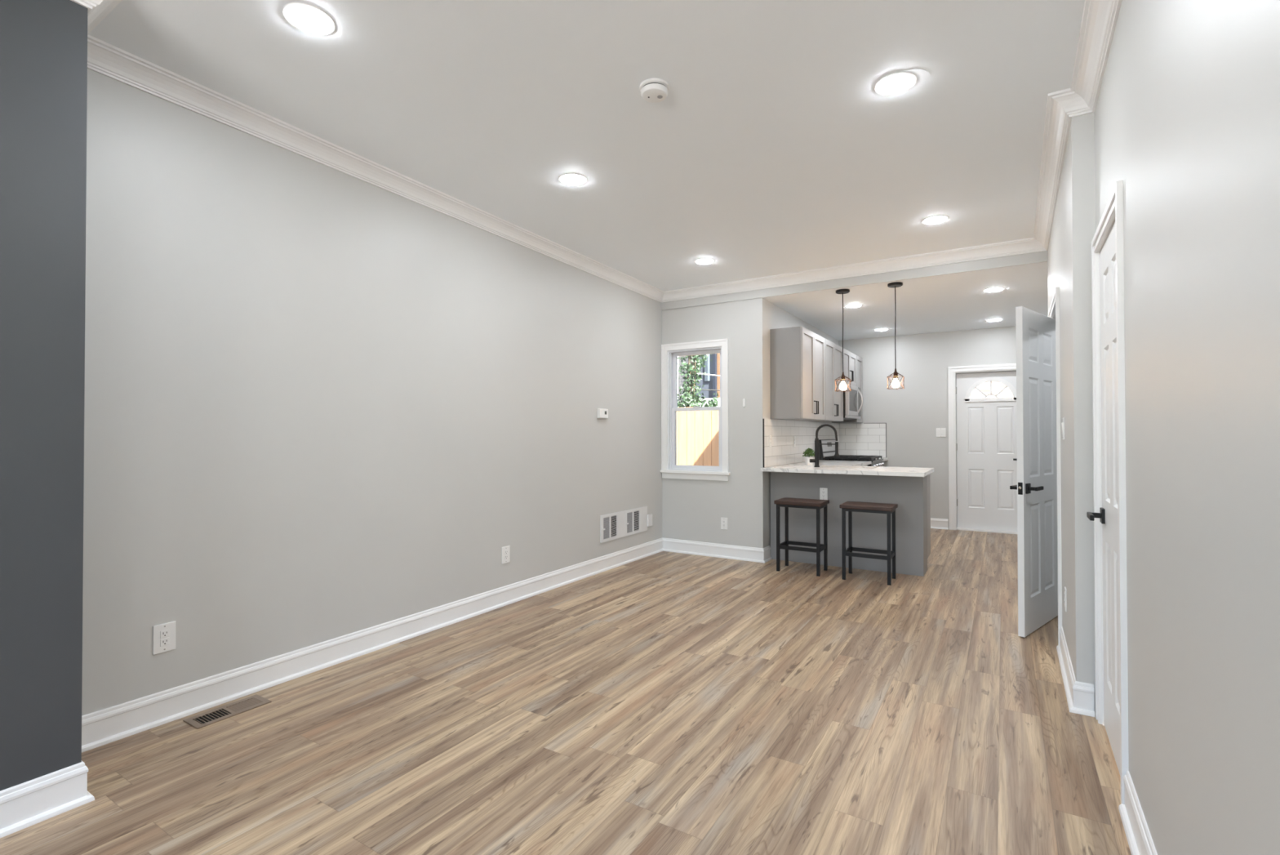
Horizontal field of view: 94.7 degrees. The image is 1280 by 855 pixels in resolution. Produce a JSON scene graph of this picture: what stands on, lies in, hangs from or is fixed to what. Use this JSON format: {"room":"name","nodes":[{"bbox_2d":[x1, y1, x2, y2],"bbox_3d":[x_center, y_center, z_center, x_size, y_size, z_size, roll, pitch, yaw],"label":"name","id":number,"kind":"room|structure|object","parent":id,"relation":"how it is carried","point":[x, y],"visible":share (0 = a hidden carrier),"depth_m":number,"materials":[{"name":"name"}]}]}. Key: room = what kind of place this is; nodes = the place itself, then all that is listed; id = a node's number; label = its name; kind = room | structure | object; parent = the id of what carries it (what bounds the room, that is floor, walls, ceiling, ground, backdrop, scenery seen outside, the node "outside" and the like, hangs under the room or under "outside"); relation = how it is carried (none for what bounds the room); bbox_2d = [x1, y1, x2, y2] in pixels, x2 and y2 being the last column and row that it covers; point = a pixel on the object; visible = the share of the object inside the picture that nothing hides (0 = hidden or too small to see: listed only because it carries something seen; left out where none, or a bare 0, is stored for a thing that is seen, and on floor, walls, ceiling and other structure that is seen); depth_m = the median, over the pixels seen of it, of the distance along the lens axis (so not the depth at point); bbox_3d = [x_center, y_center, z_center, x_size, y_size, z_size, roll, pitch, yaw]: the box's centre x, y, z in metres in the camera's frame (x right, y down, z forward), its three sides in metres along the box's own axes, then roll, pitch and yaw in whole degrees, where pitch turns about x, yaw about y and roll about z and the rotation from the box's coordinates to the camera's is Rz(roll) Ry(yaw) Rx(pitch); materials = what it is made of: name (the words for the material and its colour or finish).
{"room":"empty living room","nodes":[
{"label":"empty living room","id":0,"kind":"room"},
{"bbox_2d":[0,0,87,790],"bbox_3d":[-3.078,-0.173,0.562,0.440,2.878,3.725,0,-1,32],"label":"wall","id":1,"kind":"structure","parent":0,"point":[43,43],"depth_m":1.94,"materials":[{"name":"grey paint"}]},
{"bbox_2d":[70,0,122,35],"bbox_3d":[-3.016,-1.536,0.591,0.532,0.141,3.817,0,-1,32],"label":"trim","id":2,"kind":"structure","parent":1,"relation":"attached to","point":[97,10],"depth_m":2.13,"materials":[{"name":"white paint"}]},
{"bbox_2d":[81,68,662,715],"bbox_3d":[-2.097,-0.213,2.763,0.200,3.000,8.901,0,-1,32],"label":"wall","id":3,"kind":"structure","parent":0,"point":[322,402],"depth_m":3.13,"materials":[{"name":"grey paint"}]},
{"bbox_2d":[152,620,175,654],"bbox_3d":[-2.079,0.919,2.580,0.009,0.124,0.082,0,-1,32],"label":"wall outlet","id":4,"kind":"object","parent":3,"relation":"attached to","point":[163,634],"visible":1,"depth_m":2.58,"materials":[{"name":"white plastic"}]},
{"bbox_2d":[160,637,169,646],"bbox_3d":[-2.077,0.937,2.579,0.004,0.031,0.033,0,-1,32],"label":"receptacle","id":5,"kind":"object","parent":4,"relation":"attached to","point":[164,642],"depth_m":2.58,"materials":[{"name":"white plastic"}]},
{"bbox_2d":[160,628,169,638],"bbox_3d":[-2.077,0.901,2.579,0.004,0.031,0.033,0,-1,32],"label":"receptacle","id":6,"kind":"object","parent":4,"relation":"attached to","point":[164,633],"depth_m":2.58,"materials":[{"name":"white plastic"}]},
{"bbox_2d":[0,537,663,837],"bbox_3d":[-1.801,1.217,2.591,0.468,0.135,8.541,0,-1,32],"label":"baseboard","id":7,"kind":"structure","parent":3,"relation":"attached to","point":[113,723],"depth_m":2.82,"materials":[{"name":"white paint"}]},
{"bbox_2d":[87,34,664,302],"bbox_3d":[-0.990,-1.443,4.296,0.092,0.155,4.803,0,-1,32],"label":"trim","id":8,"kind":"structure","parent":3,"relation":"attached to","point":[105,59],"depth_m":3.10,"materials":[{"name":"white paint"}]},
{"bbox_2d":[502,545,510,564],"bbox_3d":[-0.988,0.938,4.351,0.009,0.122,0.080,0,-1,32],"label":"wall outlet","id":9,"kind":"object","parent":3,"relation":"attached to","point":[506,549],"visible":1,"depth_m":4.35,"materials":[{"name":"white plastic"}]},
{"bbox_2d":[597,408,608,418],"bbox_3d":[-0.339,-0.128,5.396,0.032,0.090,0.140,0,-1,32],"label":"thermostat","id":10,"kind":"object","parent":3,"relation":"attached to","point":[602,413],"visible":1,"depth_m":5.37,"materials":[{"name":"white plastic"}]},
{"bbox_2d":[600,506,652,542],"bbox_3d":[-0.116,0.930,5.754,0.022,0.248,0.905,0,-1,32],"label":"air vent","id":11,"kind":"object","parent":3,"relation":"in","point":[620,524],"visible":1,"depth_m":5.69,"materials":[{"name":"white metal"}]},
{"bbox_2d":[0,528,1131,854],"bbox_3d":[0.885,1.334,2.819,5.200,0.100,12.150,0,-1,32],"label":"floor","id":12,"kind":"structure","parent":0,"point":[663,702],"depth_m":2.41,"materials":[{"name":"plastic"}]},
{"bbox_2d":[182,693,271,728],"bbox_3d":[-1.864,1.283,2.674,0.138,0.005,0.298,0,-1,32],"label":"floor vent","id":13,"kind":"object","parent":12,"relation":"in","point":[203,719],"visible":1,"depth_m":2.66,"materials":[{"name":"brown metal"}]},
{"bbox_2d":[773,497,829,576],"bbox_3d":[1.484,0.988,5.405,0.422,0.643,0.304,0,-1,32],"label":"bar stool","id":14,"kind":"object","parent":12,"relation":"on","point":[786,502],"visible":1,"depth_m":5.38,"materials":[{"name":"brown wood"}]},
{"bbox_2d":[770,471,930,576],"bbox_3d":[2.061,0.870,5.809,1.389,0.886,0.623,0,-1,32],"label":"base cabinet","id":15,"kind":"object","parent":12,"relation":"on","point":[912,495],"visible":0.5,"depth_m":5.47,"materials":[{"name":"grey paint"}]},
{"bbox_2d":[819,487,827,499],"bbox_3d":[1.752,0.636,5.628,0.072,0.118,0.009,0,-1,32],"label":"wall outlet","id":16,"kind":"object","parent":15,"relation":"attached to","point":[823,491],"visible":0.91,"depth_m":5.62,"materials":[{"name":"white plastic"}]},
{"bbox_2d":[760,459,933,476],"bbox_3d":[2.303,0.412,6.200,1.445,0.034,1.986,0,-1,32],"label":"countertop","id":17,"kind":"structure","parent":15,"relation":"on","point":[842,467],"depth_m":5.58,"materials":[{"name":"white stone"}]},
{"bbox_2d":[802,447,814,465],"bbox_3d":[1.785,0.305,6.224,0.140,0.182,0.133,0,-1,32],"label":"potted plant","id":18,"kind":"object","parent":17,"relation":"on","point":[809,451],"visible":0.98,"depth_m":6.20,"materials":[{"name":"green plant"}]},
{"bbox_2d":[809,423,839,466],"bbox_3d":[1.828,0.178,5.845,0.288,0.428,0.052,0,-1,7],"label":"faucet","id":19,"kind":"object","parent":17,"relation":"on","point":[815,460],"visible":1,"depth_m":5.83,"materials":[{"name":"black metal"}]},
{"bbox_2d":[818,439,884,466],"bbox_3d":[2.731,0.743,7.558,0.702,1.175,0.755,0,-1,32],"label":"range","id":20,"kind":"object","parent":12,"relation":"on","point":[827,452],"visible":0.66,"depth_m":7.42,"materials":[{"name":"metal"}]},
{"bbox_2d":[826,457,883,462],"bbox_3d":[2.712,0.414,7.572,0.650,0.020,0.755,0,-1,32],"label":"cooktop","id":21,"kind":"object","parent":20,"relation":"in","point":[873,460],"depth_m":7.28,"materials":[{"name":"metal"}]},
{"bbox_2d":[839,501,897,585],"bbox_3d":[1.977,0.984,5.094,0.422,0.643,0.304,0,-1,32],"label":"bar stool","id":22,"kind":"object","parent":12,"relation":"on","point":[850,506],"visible":1,"depth_m":5.07,"materials":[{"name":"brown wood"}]},
{"bbox_3d":[3.013,0.892,8.084,0.638,0.886,0.410,0,-1,32],"label":"base cabinet","id":23,"kind":"object","parent":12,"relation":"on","visible":0},
{"bbox_2d":[880,457,888,461],"bbox_3d":[3.017,0.430,8.089,0.654,0.034,0.420,0,-1,32],"label":"countertop","id":24,"kind":"structure","parent":23,"relation":"on","point":[884,458],"depth_m":7.96,"materials":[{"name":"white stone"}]},
{"bbox_2d":[88,0,1084,291],"bbox_3d":[-0.013,-1.608,1.397,5.200,0.243,8.740,0,-1,32],"label":"ceiling","id":25,"kind":"structure","parent":0,"point":[771,148],"depth_m":2.77,"materials":[{"name":"paint"}]},
{"bbox_2d":[282,2,335,35],"bbox_3d":[-1.244,-1.529,2.220,0.176,0.012,0.176,0,-1,32],"label":"recessed light","id":26,"kind":"object","parent":25,"relation":"in","point":[308,19],"visible":1,"depth_m":2.20,"materials":[{"name":"white paint"}]},
{"bbox_2d":[558,173,587,186],"bbox_3d":[-0.405,-1.495,3.571,0.176,0.012,0.176,0,-1,32],"label":"recessed light","id":27,"kind":"object","parent":25,"relation":"in","point":[568,179],"visible":1,"depth_m":3.55,"materials":[{"name":"white plastic"}]},
{"bbox_2d":[560,174,585,185],"bbox_3d":[-0.405,-1.493,3.571,0.147,0.009,0.147,0,-1,32],"label":"diffuser","id":28,"kind":"object","parent":27,"relation":"attached to","point":[568,180],"depth_m":3.55,"materials":[{"name":"white plastic"}]},
{"bbox_2d":[639,78,669,102],"bbox_3d":[0.064,-1.495,2.632,0.132,0.046,0.132,0,-1,32],"label":"smoke detector","id":29,"kind":"object","parent":25,"relation":"attached to","point":[651,90],"visible":1,"depth_m":2.60,"materials":[{"name":"white plastic"}]},
{"bbox_2d":[694,257,714,264],"bbox_3d":[0.568,-1.454,5.184,0.176,0.012,0.176,0,-1,32],"label":"recessed light","id":30,"kind":"object","parent":25,"relation":"in","point":[704,260],"visible":1,"depth_m":5.16,"materials":[{"name":"white plastic"}]},
{"bbox_2d":[874,71,917,95],"bbox_3d":[1.125,-1.507,2.598,0.176,0.012,0.176,0,-1,32],"label":"recessed light","id":31,"kind":"object","parent":25,"relation":"in","point":[895,83],"visible":1,"depth_m":2.58,"materials":[{"name":"white plastic"}]},
{"bbox_2d":[902,68,929,85],"bbox_3d":[1.170,-1.513,2.582,0.180,0.002,0.180,0,-1,32],"label":"ceiling patch","id":32,"kind":"structure","parent":25,"relation":"attached to","point":[923,76],"depth_m":2.53,"materials":[{"name":"paint"}]},
{"bbox_2d":[921,215,949,224],"bbox_3d":[2.094,-1.467,4.186,0.176,0.012,0.176,0,-1,32],"label":"recessed light","id":33,"kind":"object","parent":25,"relation":"in","point":[934,220],"visible":1,"depth_m":4.16,"materials":[{"name":"white plastic"}]},
{"bbox_2d":[662,297,768,547],"bbox_3d":[0.676,-0.182,6.188,1.329,3.000,0.160,0,-1,32],"label":"wall","id":34,"kind":"structure","parent":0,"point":[693,509],"depth_m":5.92,"materials":[{"name":"grey paint"}]},
{"bbox_2d":[660,338,730,480],"bbox_3d":[0.605,-0.176,6.205,0.790,1.434,0.205,0,-1,32],"label":"window","id":35,"kind":"structure","parent":34,"relation":"attached to","point":[670,353],"depth_m":6.22,"materials":[{"name":"white paint"}]},
{"bbox_2d":[662,537,772,562],"bbox_3d":[0.772,1.250,6.110,1.157,0.135,0.207,0,-1,32],"label":"baseboard","id":36,"kind":"structure","parent":34,"relation":"attached to","point":[684,546],"depth_m":5.99,"materials":[{"name":"white paint"}]},
{"bbox_2d":[720,517,727,528],"bbox_3d":[0.851,0.971,5.970,0.072,0.118,0.009,0,-1,32],"label":"wall outlet","id":37,"kind":"object","parent":34,"relation":"attached to","point":[723,520],"visible":1,"depth_m":5.97,"materials":[{"name":"white plastic"}]},
{"bbox_2d":[742,398,745,406],"bbox_3d":[1.035,-0.247,5.865,0.024,0.080,0.014,0,-1,32],"label":"wall sensor","id":38,"kind":"object","parent":34,"relation":"attached to","point":[744,399],"visible":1,"depth_m":5.86,"materials":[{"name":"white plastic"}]},
{"bbox_2d":[768,301,838,546],"bbox_3d":[2.050,0.036,7.341,0.200,2.584,3.249,0,-1,32],"label":"wall","id":39,"kind":"structure","parent":0,"point":[778,317],"depth_m":6.17,"materials":[{"name":"grey paint"}]},
{"bbox_2d":[769,326,825,420],"bbox_3d":[1.696,-0.537,6.232,0.366,0.906,0.860,0,-1,32],"label":"upper cabinet","id":40,"kind":"object","parent":39,"relation":"attached to","point":[797,353],"visible":1,"depth_m":5.92,"materials":[{"name":"grey paint"}]},
{"bbox_2d":[762,418,839,467],"bbox_3d":[2.028,0.165,7.101,0.010,0.478,3.128,0,-1,32],"label":"tile backsplash","id":41,"kind":"structure","parent":39,"relation":"attached to","point":[782,451],"depth_m":6.47,"materials":[{"name":"white tile"}]},
{"bbox_2d":[768,435,771,446],"bbox_3d":[1.309,0.135,5.923,0.009,0.118,0.072,0,-1,32],"label":"wall outlet","id":42,"kind":"object","parent":41,"relation":"attached to","point":[770,436],"visible":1,"depth_m":5.91,"materials":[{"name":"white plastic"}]},
{"bbox_2d":[793,435,795,446],"bbox_3d":[1.729,0.156,6.603,0.009,0.118,0.072,0,-1,32],"label":"wall outlet","id":43,"kind":"object","parent":41,"relation":"attached to","point":[794,442],"visible":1,"depth_m":6.60,"materials":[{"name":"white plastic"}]},
{"bbox_2d":[804,338,843,421],"bbox_3d":[2.151,-0.530,6.969,0.366,0.906,0.864,0,-1,32],"label":"upper cabinet","id":44,"kind":"object","parent":39,"relation":"attached to","point":[833,352],"visible":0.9,"depth_m":6.85,"materials":[{"name":"grey paint"}]},
{"bbox_2d":[831,355,862,422],"bbox_3d":[2.885,-0.519,8.161,0.366,0.906,0.404,0,-1,32],"label":"upper cabinet","id":45,"kind":"object","parent":39,"relation":"attached to","point":[859,360],"visible":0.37,"depth_m":8.12,"materials":[{"name":"grey paint"}]},
{"bbox_2d":[843,348,856,386],"bbox_3d":[2.578,-0.757,7.665,0.366,0.440,0.758,0,-1,32],"label":"upper cabinet","id":46,"kind":"object","parent":39,"relation":"attached to","point":[849,357],"visible":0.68,"depth_m":7.56,"materials":[{"name":"grey paint"}]},
{"bbox_2d":[843,383,862,419],"bbox_3d":[2.621,-0.319,7.635,0.448,0.428,0.750,0,-1,32],"label":"microwave","id":47,"kind":"object","parent":46,"relation":"attached to","point":[853,399],"visible":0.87,"depth_m":7.43,"materials":[{"name":"metal"}]},
{"bbox_2d":[661,250,1047,310],"bbox_3d":[1.695,-1.382,5.469,3.433,0.216,0.012,0,-1,32],"label":"wall header","id":48,"kind":"structure","parent":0,"point":[1040,256],"depth_m":5.24,"materials":[{"name":"grey paint"}]},
{"bbox_2d":[661,237,1045,302],"bbox_3d":[1.667,-1.403,5.425,3.433,0.092,0.092,0,-1,32],"label":"trim","id":49,"kind":"structure","parent":48,"relation":"attached to","point":[1030,245],"depth_m":5.22,"materials":[{"name":"white paint"}]},
{"bbox_2d":[750,262,1048,340],"bbox_3d":[3.250,-1.473,6.521,3.121,0.416,3.410,0,-1,32],"label":"ceiling","id":50,"kind":"structure","parent":0,"point":[952,302],"depth_m":6.07,"materials":[{"name":"paint"}]},
{"bbox_2d":[835,288,851,391],"bbox_3d":[1.886,-0.805,5.484,0.135,0.938,0.151,0,-1,32],"label":"pendant lamp","id":51,"kind":"object","parent":50,"relation":"hanging from","point":[842,386],"visible":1,"depth_m":5.47,"materials":[{"name":"black metal"}]},
{"bbox_2d":[840,371,844,381],"bbox_3d":[1.887,-0.473,5.481,0.038,0.086,0.038,0,-1,32],"label":"socket","id":52,"kind":"object","parent":51,"relation":"attached to","point":[842,375],"depth_m":5.47,"materials":[{"name":"brown metal"}]},
{"bbox_2d":[844,303,862,307],"bbox_3d":[2.223,-1.262,6.136,0.176,0.012,0.176,0,-1,32],"label":"recessed light","id":53,"kind":"object","parent":50,"relation":"in","point":[851,305],"visible":1,"depth_m":6.10,"materials":[{"name":"white paint"}]},
{"bbox_2d":[846,304,861,307],"bbox_3d":[2.223,-1.261,6.136,0.147,0.009,0.147,0,-1,32],"label":"diffuser","id":54,"kind":"object","parent":53,"relation":"attached to","point":[847,305],"depth_m":6.11,"materials":[{"name":"white plastic"}]},
{"bbox_2d":[874,328,888,331],"bbox_3d":[3.095,-1.249,7.566,0.176,0.012,0.176,0,-1,32],"label":"recessed light","id":55,"kind":"object","parent":50,"relation":"in","point":[879,329],"visible":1,"depth_m":7.53,"materials":[{"name":"white plastic"}]},
{"bbox_2d":[875,328,887,331],"bbox_3d":[3.095,-1.247,7.566,0.147,0.009,0.147,0,-1,32],"label":"diffuser","id":56,"kind":"object","parent":55,"relation":"attached to","point":[878,330],"depth_m":7.55,"materials":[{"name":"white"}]},
{"bbox_2d":[887,281,904,389],"bbox_3d":[2.269,-0.810,5.240,0.135,0.934,0.151,0,-1,32],"label":"pendant lamp","id":57,"kind":"object","parent":50,"relation":"hanging from","point":[895,384],"visible":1,"depth_m":5.23,"materials":[{"name":"black metal"}]},
{"bbox_2d":[893,368,897,377],"bbox_3d":[2.270,-0.480,5.237,0.038,0.086,0.038,0,-1,32],"label":"socket","id":58,"kind":"object","parent":57,"relation":"attached to","point":[895,372],"depth_m":5.22,"materials":[{"name":"brown metal"}]},
{"bbox_2d":[982,287,1004,292],"bbox_3d":[3.276,-1.270,5.464,0.176,0.012,0.176,0,-1,32],"label":"recessed light","id":59,"kind":"object","parent":50,"relation":"in","point":[993,289],"visible":1,"depth_m":5.44,"materials":[{"name":"white plastic"}]},
{"bbox_2d":[984,288,1002,292],"bbox_3d":[3.276,-1.269,5.464,0.147,0.009,0.147,0,-1,32],"label":"diffuser","id":60,"kind":"object","parent":59,"relation":"attached to","point":[989,290],"depth_m":5.44,"materials":[{"name":"white plastic"}]},
{"bbox_2d":[985,318,1002,321],"bbox_3d":[4.161,-1.256,6.928,0.176,0.012,0.176,0,-1,32],"label":"recessed light","id":61,"kind":"object","parent":50,"relation":"in","point":[993,319],"visible":1,"depth_m":6.90,"materials":[{"name":"white plastic"}]},
{"bbox_2d":[986,319,1001,321],"bbox_3d":[4.161,-1.255,6.928,0.147,0.009,0.147,0,-1,32],"label":"diffuser","id":62,"kind":"object","parent":61,"relation":"attached to","point":[988,320],"depth_m":6.90,"materials":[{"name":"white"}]},
{"bbox_2d":[838,326,1016,528],"bbox_3d":[4.006,0.039,7.825,2.621,2.584,0.160,0,-1,32],"label":"wall","id":63,"kind":"structure","parent":0,"point":[913,414],"depth_m":7.88,"materials":[{"name":"grey paint"}]},
{"bbox_2d":[839,422,886,457],"bbox_3d":[3.119,0.176,8.270,0.625,0.476,0.010,0,-1,32],"label":"tile backsplash","id":64,"kind":"structure","parent":63,"relation":"attached to","point":[865,438],"depth_m":8.26,"materials":[{"name":"white tile"}]},
{"bbox_2d":[930,517,948,529],"bbox_3d":[3.717,1.265,7.881,0.712,0.135,0.028,0,-1,32],"label":"baseboard","id":65,"kind":"structure","parent":63,"relation":"attached to","point":[938,523],"depth_m":7.75,"materials":[{"name":"white paint"}]},
{"bbox_2d":[936,427,946,436],"bbox_3d":[3.956,0.066,7.755,0.116,0.120,0.012,0,-1,32],"label":"light switch","id":66,"kind":"object","parent":63,"relation":"attached to","point":[940,432],"visible":1,"depth_m":7.75,"materials":[{"name":"white plastic"}]},
{"bbox_2d":[947,363,1017,533],"bbox_3d":[4.487,0.267,7.516,0.974,2.122,0.178,0,-1,32],"label":"door","id":67,"kind":"structure","parent":63,"relation":"in","point":[983,438],"depth_m":7.57,"materials":[{"name":"white paint"}]},
{"bbox_2d":[969,381,1013,399],"bbox_3d":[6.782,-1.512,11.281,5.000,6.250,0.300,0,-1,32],"label":"fanlight window","id":68,"kind":"structure","parent":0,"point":[997,387],"depth_m":11.17,"materials":[{"name":"glass"}]},
{"bbox_2d":[1047,112,1095,714],"bbox_3d":[2.701,-0.121,3.538,0.343,2.820,2.225,0,-1,32],"label":"wall","id":69,"kind":"structure","parent":0,"point":[1073,231],"depth_m":2.68,"materials":[{"name":"grey paint"}]},
{"bbox_2d":[1009,286,1062,644],"bbox_3d":[2.628,0.237,3.840,0.373,2.111,0.859,0,-1,32],"label":"door","id":70,"kind":"structure","parent":69,"relation":"in","point":[1038,486],"depth_m":3.75,"materials":[{"name":"white paint"}]},
{"bbox_2d":[1061,417,1064,439],"bbox_3d":[2.290,0.006,3.194,0.012,0.120,0.074,0,-1,32],"label":"light switch","id":71,"kind":"object","parent":69,"relation":"attached to","point":[1063,418],"visible":1,"depth_m":3.17,"materials":[{"name":"white plastic"}]},
{"bbox_2d":[1063,586,1066,611],"bbox_3d":[2.271,0.916,3.150,0.009,0.118,0.072,0,-1,32],"label":"wall outlet","id":72,"kind":"object","parent":69,"relation":"attached to","point":[1065,589],"visible":1,"depth_m":3.12,"materials":[{"name":"white plastic"}]},
{"bbox_2d":[1056,625,1094,716],"bbox_3d":[2.219,1.217,3.032,0.092,0.135,0.935,0,-1,32],"label":"baseboard","id":73,"kind":"structure","parent":69,"relation":"attached to","point":[1080,695],"depth_m":2.67,"materials":[{"name":"white paint"}]},
{"bbox_2d":[1094,0,1279,854],"bbox_3d":[0.433,-0.179,-0.021,0.120,2.870,6.417,0,-1,32],"label":"wall","id":74,"kind":"structure","parent":0,"point":[1187,111],"depth_m":1.18,"materials":[{"name":"grey paint"}]},
{"bbox_2d":[1033,0,1121,250],"bbox_3d":[0.890,-1.504,0.951,0.177,0.205,8.528,0,-1,32],"label":"trim","id":75,"kind":"structure","parent":74,"relation":"attached to","point":[1100,17],"depth_m":2.65,"materials":[{"name":"white paint"}]},
{"bbox_2d":[1086,180,1128,804],"bbox_3d":[1.855,0.225,2.273,0.173,2.106,0.754,0,-1,32],"label":"door","id":76,"kind":"structure","parent":74,"relation":"in","point":[1108,517],"depth_m":2.31,"materials":[{"name":"white paint"}]},
{"bbox_2d":[1118,769,1157,854],"bbox_3d":[0.135,1.185,-0.370,0.028,0.135,5.530,0,-1,32],"label":"baseboard","id":77,"kind":"structure","parent":74,"relation":"attached to","point":[1138,834],"depth_m":1.79,"materials":[{"name":"white paint"}]},
{"label":"outside","id":78,"kind":"structure","parent":0,"visible":0},
{"bbox_3d":[5.648,1.753,15.121,28.000,0.200,20.299,0,-1,32],"label":"yard","id":79,"kind":"structure","parent":78,"visible":0},
{"bbox_2d":[677,355,693,401],"bbox_3d":[-0.320,-2.814,17.737,5.950,9.000,3.580,0,-1,32],"label":"brick building","id":80,"kind":"structure","parent":79,"relation":"on","point":[680,381],"depth_m":14.86,"materials":[{"name":"white paint"}]},
{"bbox_2d":[675,406,719,466],"bbox_3d":[0.503,0.642,9.350,4.506,1.917,0.058,0,-1,32],"label":"fence","id":81,"kind":"object","parent":79,"relation":"on","point":[697,431],"visible":0.02,"depth_m":9.08,"materials":[{"name":"yellow wood"}]},
{"bbox_2d":[677,353,718,407],"bbox_3d":[0.924,0.094,10.433,1.064,3.034,0.832,0,-1,32],"label":"ivy","id":82,"kind":"object","parent":79,"relation":"on","point":[689,399],"visible":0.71,"depth_m":10.38,"materials":[{"name":"green plant"}]},
{"bbox_2d":[693,353,716,398],"bbox_3d":[2.709,-3.289,20.515,1.200,10.000,3.080,0,-1,32],"label":"building","id":83,"kind":"structure","parent":79,"relation":"on","point":[709,382],"depth_m":19.05,"materials":[{"name":"grey"}]},
{"bbox_2d":[695,397,719,406],"bbox_3d":[2.462,0.474,13.396,3.200,2.330,0.200,0,-1,32],"label":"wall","id":84,"kind":"structure","parent":79,"relation":"on","point":[707,399],"depth_m":13.77,"materials":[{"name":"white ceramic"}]},
{"bbox_2d":[716,353,719,397],"bbox_3d":[5.131,-3.307,19.070,4.400,10.000,3.000,0,-1,32],"label":"brick building","id":85,"kind":"structure","parent":79,"relation":"on","point":[717,354],"depth_m":18.91,"materials":[{"name":"brick"}]},
{"bbox_2d":[697,373,719,376],"bbox_3d":[2.435,-1.460,16.490,0.027,0.267,4.190,0,-1,32],"label":"utility wire","id":86,"kind":"object","parent":85,"relation":"attached to","point":[697,373],"visible":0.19,"depth_m":15.51,"materials":[{"name":"white paint"}]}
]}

